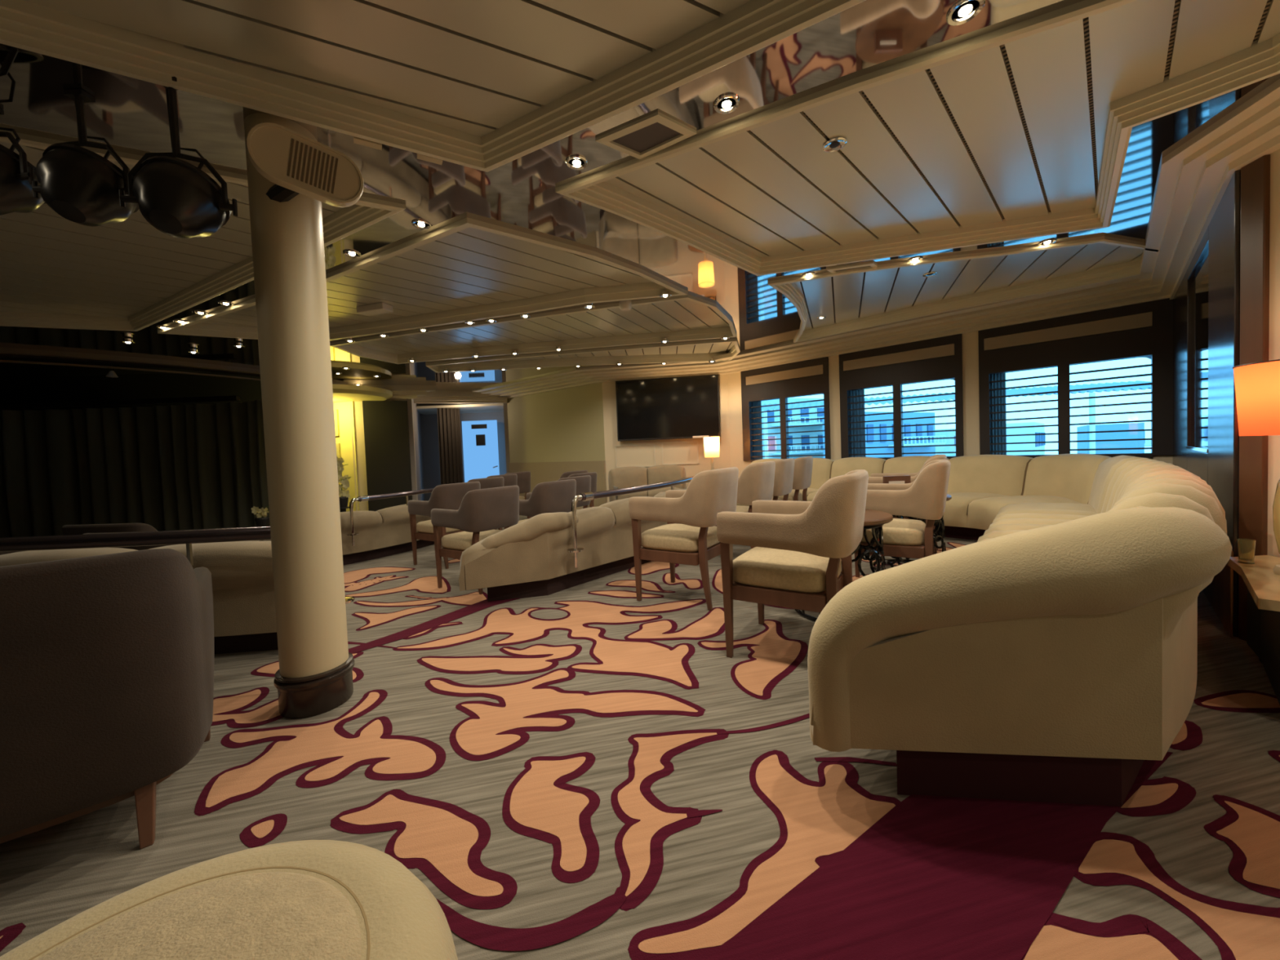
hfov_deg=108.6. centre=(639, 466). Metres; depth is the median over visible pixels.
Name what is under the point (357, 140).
bracket
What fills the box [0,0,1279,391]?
ceiling
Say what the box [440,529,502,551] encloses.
seat cushion
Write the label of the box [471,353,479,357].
recessed light
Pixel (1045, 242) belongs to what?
recessed light
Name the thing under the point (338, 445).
trim
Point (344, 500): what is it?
orchid
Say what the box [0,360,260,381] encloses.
trim
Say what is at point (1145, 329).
window
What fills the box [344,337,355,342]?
recessed light
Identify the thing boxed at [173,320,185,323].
recessed light
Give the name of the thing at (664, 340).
recessed light
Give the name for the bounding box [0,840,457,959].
pouf
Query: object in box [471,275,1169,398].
trim
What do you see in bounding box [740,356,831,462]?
window
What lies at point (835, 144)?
sprinkler
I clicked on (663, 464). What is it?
trim
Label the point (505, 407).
wall
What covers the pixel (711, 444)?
table lamp
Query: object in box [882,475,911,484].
holder
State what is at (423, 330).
recessed light
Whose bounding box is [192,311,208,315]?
recessed light
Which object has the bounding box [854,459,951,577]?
armchair
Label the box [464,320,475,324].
recessed light
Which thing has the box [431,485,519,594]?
armchair
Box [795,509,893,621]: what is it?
side table
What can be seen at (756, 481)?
armchair
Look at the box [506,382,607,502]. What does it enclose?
wall
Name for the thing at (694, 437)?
shelf
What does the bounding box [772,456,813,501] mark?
armchair
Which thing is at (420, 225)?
recessed light
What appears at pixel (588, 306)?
recessed light
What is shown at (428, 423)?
wall
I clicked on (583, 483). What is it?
armchair
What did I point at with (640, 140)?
vent grille
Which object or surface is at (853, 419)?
curtain
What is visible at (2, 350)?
trim
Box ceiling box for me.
[356,302,392,315]
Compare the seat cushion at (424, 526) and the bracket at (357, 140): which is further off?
the seat cushion at (424, 526)
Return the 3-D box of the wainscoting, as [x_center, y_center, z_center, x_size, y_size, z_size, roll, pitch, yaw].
[-1.669,0.463,8.875,2.772,1.110,0.030,-1,2,39]
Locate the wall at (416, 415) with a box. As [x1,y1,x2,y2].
[406,398,424,500]
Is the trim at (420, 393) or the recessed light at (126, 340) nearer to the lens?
the recessed light at (126, 340)
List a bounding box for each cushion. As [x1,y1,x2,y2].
[37,871,361,959]
[416,520,461,533]
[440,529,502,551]
[519,495,524,499]
[576,504,590,509]
[640,523,719,552]
[733,546,841,592]
[736,497,782,506]
[736,505,749,512]
[772,491,802,501]
[861,518,925,546]
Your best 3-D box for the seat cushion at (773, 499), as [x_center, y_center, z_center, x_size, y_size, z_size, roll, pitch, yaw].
[1.200,0.387,4.747,0.464,0.130,0.464,-1,2,33]
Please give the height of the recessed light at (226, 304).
0.044 m
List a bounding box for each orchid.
[251,506,270,526]
[336,456,351,507]
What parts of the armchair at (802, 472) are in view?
leg, backrest, leg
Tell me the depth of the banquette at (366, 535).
5.27 m
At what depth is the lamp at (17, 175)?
1.65 m
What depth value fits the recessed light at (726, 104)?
1.77 m
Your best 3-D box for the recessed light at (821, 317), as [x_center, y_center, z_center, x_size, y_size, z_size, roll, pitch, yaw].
[2.014,-1.667,5.109,0.100,0.044,0.100,-2,2,0]
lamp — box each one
[0,108,45,215]
[31,88,139,226]
[119,76,237,238]
[703,435,719,470]
[1232,359,1279,575]
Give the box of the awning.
[761,380,1151,458]
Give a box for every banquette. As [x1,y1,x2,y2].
[0,525,354,653]
[263,488,434,565]
[458,475,694,601]
[608,464,686,502]
[751,453,1231,806]
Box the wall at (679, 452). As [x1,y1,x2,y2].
[602,373,730,502]
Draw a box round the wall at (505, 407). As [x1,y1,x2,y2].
[503,403,510,473]
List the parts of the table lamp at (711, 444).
lamp shade, lamp stem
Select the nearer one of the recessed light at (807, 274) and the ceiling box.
the recessed light at (807, 274)
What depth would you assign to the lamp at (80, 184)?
1.58 m
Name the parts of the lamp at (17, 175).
hanging rod, tilt knob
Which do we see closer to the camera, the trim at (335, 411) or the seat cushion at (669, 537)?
the seat cushion at (669, 537)
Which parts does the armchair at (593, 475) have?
backrest, leg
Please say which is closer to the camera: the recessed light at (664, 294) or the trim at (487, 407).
the recessed light at (664, 294)
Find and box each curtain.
[0,400,269,537]
[436,408,463,484]
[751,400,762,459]
[849,389,866,457]
[990,373,1006,454]
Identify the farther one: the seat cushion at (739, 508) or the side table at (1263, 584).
the seat cushion at (739, 508)
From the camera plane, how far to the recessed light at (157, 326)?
4.29 m
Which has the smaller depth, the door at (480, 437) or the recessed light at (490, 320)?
the recessed light at (490, 320)
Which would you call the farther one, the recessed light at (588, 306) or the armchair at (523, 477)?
the armchair at (523, 477)
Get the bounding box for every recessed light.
[120,337,135,343]
[155,325,167,328]
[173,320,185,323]
[187,348,199,353]
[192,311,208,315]
[217,301,234,306]
[232,342,244,347]
[342,249,360,257]
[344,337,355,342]
[377,333,388,337]
[408,357,416,361]
[411,219,431,229]
[417,327,428,332]
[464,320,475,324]
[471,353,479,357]
[485,318,497,323]
[511,350,518,355]
[520,313,530,318]
[554,346,562,351]
[565,155,587,169]
[583,302,595,309]
[659,290,671,297]
[660,337,668,342]
[713,93,739,114]
[721,334,729,339]
[801,272,815,276]
[817,315,826,319]
[907,256,923,262]
[946,0,985,25]
[1037,239,1057,245]
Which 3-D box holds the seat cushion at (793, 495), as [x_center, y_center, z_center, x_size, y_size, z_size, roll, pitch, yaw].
[1.599,0.353,5.307,0.464,0.130,0.464,-1,2,33]
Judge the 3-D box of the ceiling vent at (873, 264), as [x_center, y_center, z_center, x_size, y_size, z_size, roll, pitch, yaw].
[1.630,-1.502,3.502,0.402,0.016,0.162,-2,2,17]
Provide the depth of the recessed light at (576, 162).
2.10 m
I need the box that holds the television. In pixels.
[615,374,720,441]
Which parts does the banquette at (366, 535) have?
backrest, hand rail, post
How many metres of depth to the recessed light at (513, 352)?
5.78 m
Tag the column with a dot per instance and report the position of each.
(313, 677)
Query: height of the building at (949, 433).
6.500 m
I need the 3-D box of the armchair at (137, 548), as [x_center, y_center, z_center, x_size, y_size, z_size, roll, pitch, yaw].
[-3.823,0.875,3.731,0.833,0.794,0.664,-2,2,5]
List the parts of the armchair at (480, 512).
leg, armrest, seat frame, leg, backrest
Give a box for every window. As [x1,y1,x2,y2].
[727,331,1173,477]
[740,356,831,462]
[839,333,964,459]
[977,297,1173,457]
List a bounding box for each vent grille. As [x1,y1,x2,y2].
[612,122,680,152]
[835,266,870,271]
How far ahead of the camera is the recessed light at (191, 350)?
5.09 m
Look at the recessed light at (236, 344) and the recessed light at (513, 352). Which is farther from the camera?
the recessed light at (513, 352)
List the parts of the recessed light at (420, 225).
bulb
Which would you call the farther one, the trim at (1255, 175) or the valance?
the valance
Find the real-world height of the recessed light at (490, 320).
0.044 m
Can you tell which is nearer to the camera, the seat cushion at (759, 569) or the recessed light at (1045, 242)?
the seat cushion at (759, 569)
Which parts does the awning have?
post, post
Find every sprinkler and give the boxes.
[822,137,846,152]
[922,271,937,276]
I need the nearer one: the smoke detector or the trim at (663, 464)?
the smoke detector
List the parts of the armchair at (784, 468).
leg, backrest, leg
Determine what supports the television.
attached to the wall at (679, 452)
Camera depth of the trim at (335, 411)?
8.23 m
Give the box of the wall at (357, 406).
[350,398,417,511]
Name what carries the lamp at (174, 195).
hanging from the ceiling
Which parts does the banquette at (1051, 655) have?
seat, panel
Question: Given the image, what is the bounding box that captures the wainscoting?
[508,460,606,506]
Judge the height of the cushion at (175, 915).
0.118 m
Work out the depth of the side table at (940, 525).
3.41 m
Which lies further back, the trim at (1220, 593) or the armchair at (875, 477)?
the armchair at (875, 477)
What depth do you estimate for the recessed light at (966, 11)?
1.43 m
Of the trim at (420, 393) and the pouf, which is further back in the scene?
the trim at (420, 393)
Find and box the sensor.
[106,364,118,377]
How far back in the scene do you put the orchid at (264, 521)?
6.56 m
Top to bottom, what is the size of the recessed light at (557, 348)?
0.044 m
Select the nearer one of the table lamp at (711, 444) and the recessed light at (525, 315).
the recessed light at (525, 315)
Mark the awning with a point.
(1041, 389)
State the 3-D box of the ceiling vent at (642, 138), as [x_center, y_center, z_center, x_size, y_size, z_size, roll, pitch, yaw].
[0.024,-1.389,1.935,0.368,0.016,0.217,-1,2,33]
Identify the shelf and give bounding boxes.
[692,435,708,438]
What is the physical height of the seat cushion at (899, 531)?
0.130 m
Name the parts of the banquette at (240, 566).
hand rail, backrest, post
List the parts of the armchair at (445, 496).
leg, armrest, seat frame, leg, backrest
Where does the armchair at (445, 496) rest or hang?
on the floor
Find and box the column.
[244,113,354,719]
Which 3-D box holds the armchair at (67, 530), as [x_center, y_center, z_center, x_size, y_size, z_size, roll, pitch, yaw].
[-4.723,0.890,4.331,0.833,0.794,0.664,-2,2,5]
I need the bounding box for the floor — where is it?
[0,515,1279,959]
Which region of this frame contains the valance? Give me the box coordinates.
[0,372,262,410]
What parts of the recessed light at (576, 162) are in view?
bulb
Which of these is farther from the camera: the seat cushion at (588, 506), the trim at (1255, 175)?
the seat cushion at (588, 506)
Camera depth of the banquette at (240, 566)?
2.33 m
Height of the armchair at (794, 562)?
0.872 m
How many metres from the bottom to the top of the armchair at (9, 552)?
0.794 m
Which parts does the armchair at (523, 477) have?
backrest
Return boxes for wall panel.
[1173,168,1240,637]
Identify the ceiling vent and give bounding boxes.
[595,111,697,159]
[826,262,877,272]
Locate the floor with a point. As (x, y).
(587, 771)
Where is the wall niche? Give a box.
[333,401,359,511]
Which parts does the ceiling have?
coffer frame, coffer frame, coffer frame, coffer frame, coffer frame, coffer frame, coffer frame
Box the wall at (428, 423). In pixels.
[419,403,506,501]
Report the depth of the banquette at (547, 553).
3.26 m
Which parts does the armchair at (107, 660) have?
leg, armrest, leg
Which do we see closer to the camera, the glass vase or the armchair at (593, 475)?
the glass vase
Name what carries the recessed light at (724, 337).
in the ceiling
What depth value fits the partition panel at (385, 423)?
8.28 m
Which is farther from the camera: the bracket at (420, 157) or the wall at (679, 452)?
the wall at (679, 452)
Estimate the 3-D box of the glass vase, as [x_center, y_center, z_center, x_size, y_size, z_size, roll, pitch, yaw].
[2.566,0.358,1.946,0.048,0.100,0.048,-2,2,0]
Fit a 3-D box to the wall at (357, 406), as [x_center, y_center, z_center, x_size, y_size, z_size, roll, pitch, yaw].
[-4.655,-0.378,8.374,0.996,3.050,0.080,-3,2,-18]
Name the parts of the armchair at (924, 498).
leg, armrest, seat frame, armrest, leg, leg, backrest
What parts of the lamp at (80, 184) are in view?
tilt knob, hanging rod, tilt knob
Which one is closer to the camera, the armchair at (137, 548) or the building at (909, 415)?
the armchair at (137, 548)
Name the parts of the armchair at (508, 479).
backrest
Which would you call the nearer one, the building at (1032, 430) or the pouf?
the pouf
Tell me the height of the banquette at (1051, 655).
0.830 m
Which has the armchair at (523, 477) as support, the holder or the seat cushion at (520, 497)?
the seat cushion at (520, 497)
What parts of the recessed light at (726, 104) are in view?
bulb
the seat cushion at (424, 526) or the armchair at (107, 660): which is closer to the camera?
the armchair at (107, 660)
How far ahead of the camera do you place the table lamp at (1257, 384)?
1.75 m
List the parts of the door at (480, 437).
sign plate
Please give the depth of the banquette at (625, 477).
7.16 m
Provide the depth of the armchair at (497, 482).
5.76 m
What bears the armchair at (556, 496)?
on the floor
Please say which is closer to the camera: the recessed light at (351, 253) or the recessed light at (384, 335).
the recessed light at (351, 253)
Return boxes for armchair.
[0,548,213,848]
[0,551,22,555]
[62,523,157,535]
[82,530,173,550]
[407,481,480,568]
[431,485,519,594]
[466,476,503,529]
[487,473,517,529]
[504,479,576,528]
[505,471,530,519]
[526,475,591,518]
[560,470,587,478]
[568,471,596,509]
[628,466,738,610]
[715,461,775,548]
[716,469,868,657]
[736,457,794,506]
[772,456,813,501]
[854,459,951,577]
[867,454,946,555]
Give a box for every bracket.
[353,136,382,150]
[416,153,442,164]
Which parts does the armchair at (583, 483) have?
armrest, backrest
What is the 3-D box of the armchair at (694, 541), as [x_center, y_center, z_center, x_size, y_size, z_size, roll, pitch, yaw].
[0.337,0.448,3.120,0.617,0.872,0.562,-1,2,33]
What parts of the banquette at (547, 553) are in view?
panel, seat, backrest, hand rail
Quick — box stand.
[339,506,349,511]
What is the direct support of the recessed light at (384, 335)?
in the ceiling
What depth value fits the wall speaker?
1.58 m
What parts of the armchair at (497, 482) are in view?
backrest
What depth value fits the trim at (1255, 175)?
2.09 m
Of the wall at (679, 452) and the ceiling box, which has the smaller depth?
the ceiling box
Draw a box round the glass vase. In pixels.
[1237,538,1255,564]
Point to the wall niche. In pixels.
(344, 438)
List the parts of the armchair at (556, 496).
armrest, backrest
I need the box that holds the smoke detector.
[618,300,631,311]
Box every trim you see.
[0,346,342,384]
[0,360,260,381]
[332,383,392,402]
[333,409,339,435]
[336,443,342,475]
[361,385,506,403]
[416,403,503,414]
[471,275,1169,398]
[614,444,655,467]
[661,440,698,465]
[1138,79,1279,299]
[1202,550,1233,637]
[1238,154,1270,641]
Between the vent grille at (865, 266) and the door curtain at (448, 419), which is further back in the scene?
the door curtain at (448, 419)
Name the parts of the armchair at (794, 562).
leg, leg, armrest, armrest, seat frame, leg, backrest, leg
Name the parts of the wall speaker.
mounting arm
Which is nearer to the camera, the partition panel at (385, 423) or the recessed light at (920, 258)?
the recessed light at (920, 258)
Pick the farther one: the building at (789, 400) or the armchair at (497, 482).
the building at (789, 400)
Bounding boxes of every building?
[760,398,824,458]
[822,411,946,457]
[934,428,955,456]
[1006,422,1045,455]
[1076,422,1151,453]
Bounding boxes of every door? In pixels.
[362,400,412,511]
[462,419,499,482]
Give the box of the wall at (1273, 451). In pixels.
[1267,148,1279,557]
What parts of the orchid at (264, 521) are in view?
flower pot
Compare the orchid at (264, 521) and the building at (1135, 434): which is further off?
the building at (1135, 434)
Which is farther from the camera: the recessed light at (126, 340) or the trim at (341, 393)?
the trim at (341, 393)
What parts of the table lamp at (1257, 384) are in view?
lamp shade, glass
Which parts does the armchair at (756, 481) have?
leg, backrest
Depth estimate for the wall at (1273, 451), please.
2.02 m
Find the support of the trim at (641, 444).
attached to the wall at (679, 452)
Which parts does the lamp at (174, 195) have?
tilt knob, hanging rod, tilt knob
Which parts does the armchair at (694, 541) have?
leg, armrest, leg, armrest, seat frame, leg, backrest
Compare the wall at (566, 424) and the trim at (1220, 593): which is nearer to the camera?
the trim at (1220, 593)
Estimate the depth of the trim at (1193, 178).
2.31 m
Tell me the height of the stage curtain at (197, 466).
2.350 m
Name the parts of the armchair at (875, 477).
armrest, armrest, seat frame, backrest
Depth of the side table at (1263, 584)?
1.75 m
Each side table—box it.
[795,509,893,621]
[872,493,951,570]
[1227,555,1279,704]
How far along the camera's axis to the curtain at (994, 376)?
5.22 m
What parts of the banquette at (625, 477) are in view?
seat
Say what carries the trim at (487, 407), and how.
attached to the wall at (428, 423)
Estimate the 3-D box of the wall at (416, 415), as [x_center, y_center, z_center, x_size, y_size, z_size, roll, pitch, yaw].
[-4.806,-0.423,9.895,0.080,3.050,3.092,-3,2,-23]
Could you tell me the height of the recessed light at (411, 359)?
0.044 m
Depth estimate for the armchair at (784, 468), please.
4.42 m
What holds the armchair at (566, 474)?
on the floor
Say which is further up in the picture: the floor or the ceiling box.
the ceiling box
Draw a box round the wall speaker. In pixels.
[245,122,364,207]
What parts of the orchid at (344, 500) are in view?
flower pot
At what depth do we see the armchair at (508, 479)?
6.61 m
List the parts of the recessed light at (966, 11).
bulb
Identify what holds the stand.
on the floor
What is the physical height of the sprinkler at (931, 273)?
0.009 m
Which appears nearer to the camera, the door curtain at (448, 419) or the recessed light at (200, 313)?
the recessed light at (200, 313)

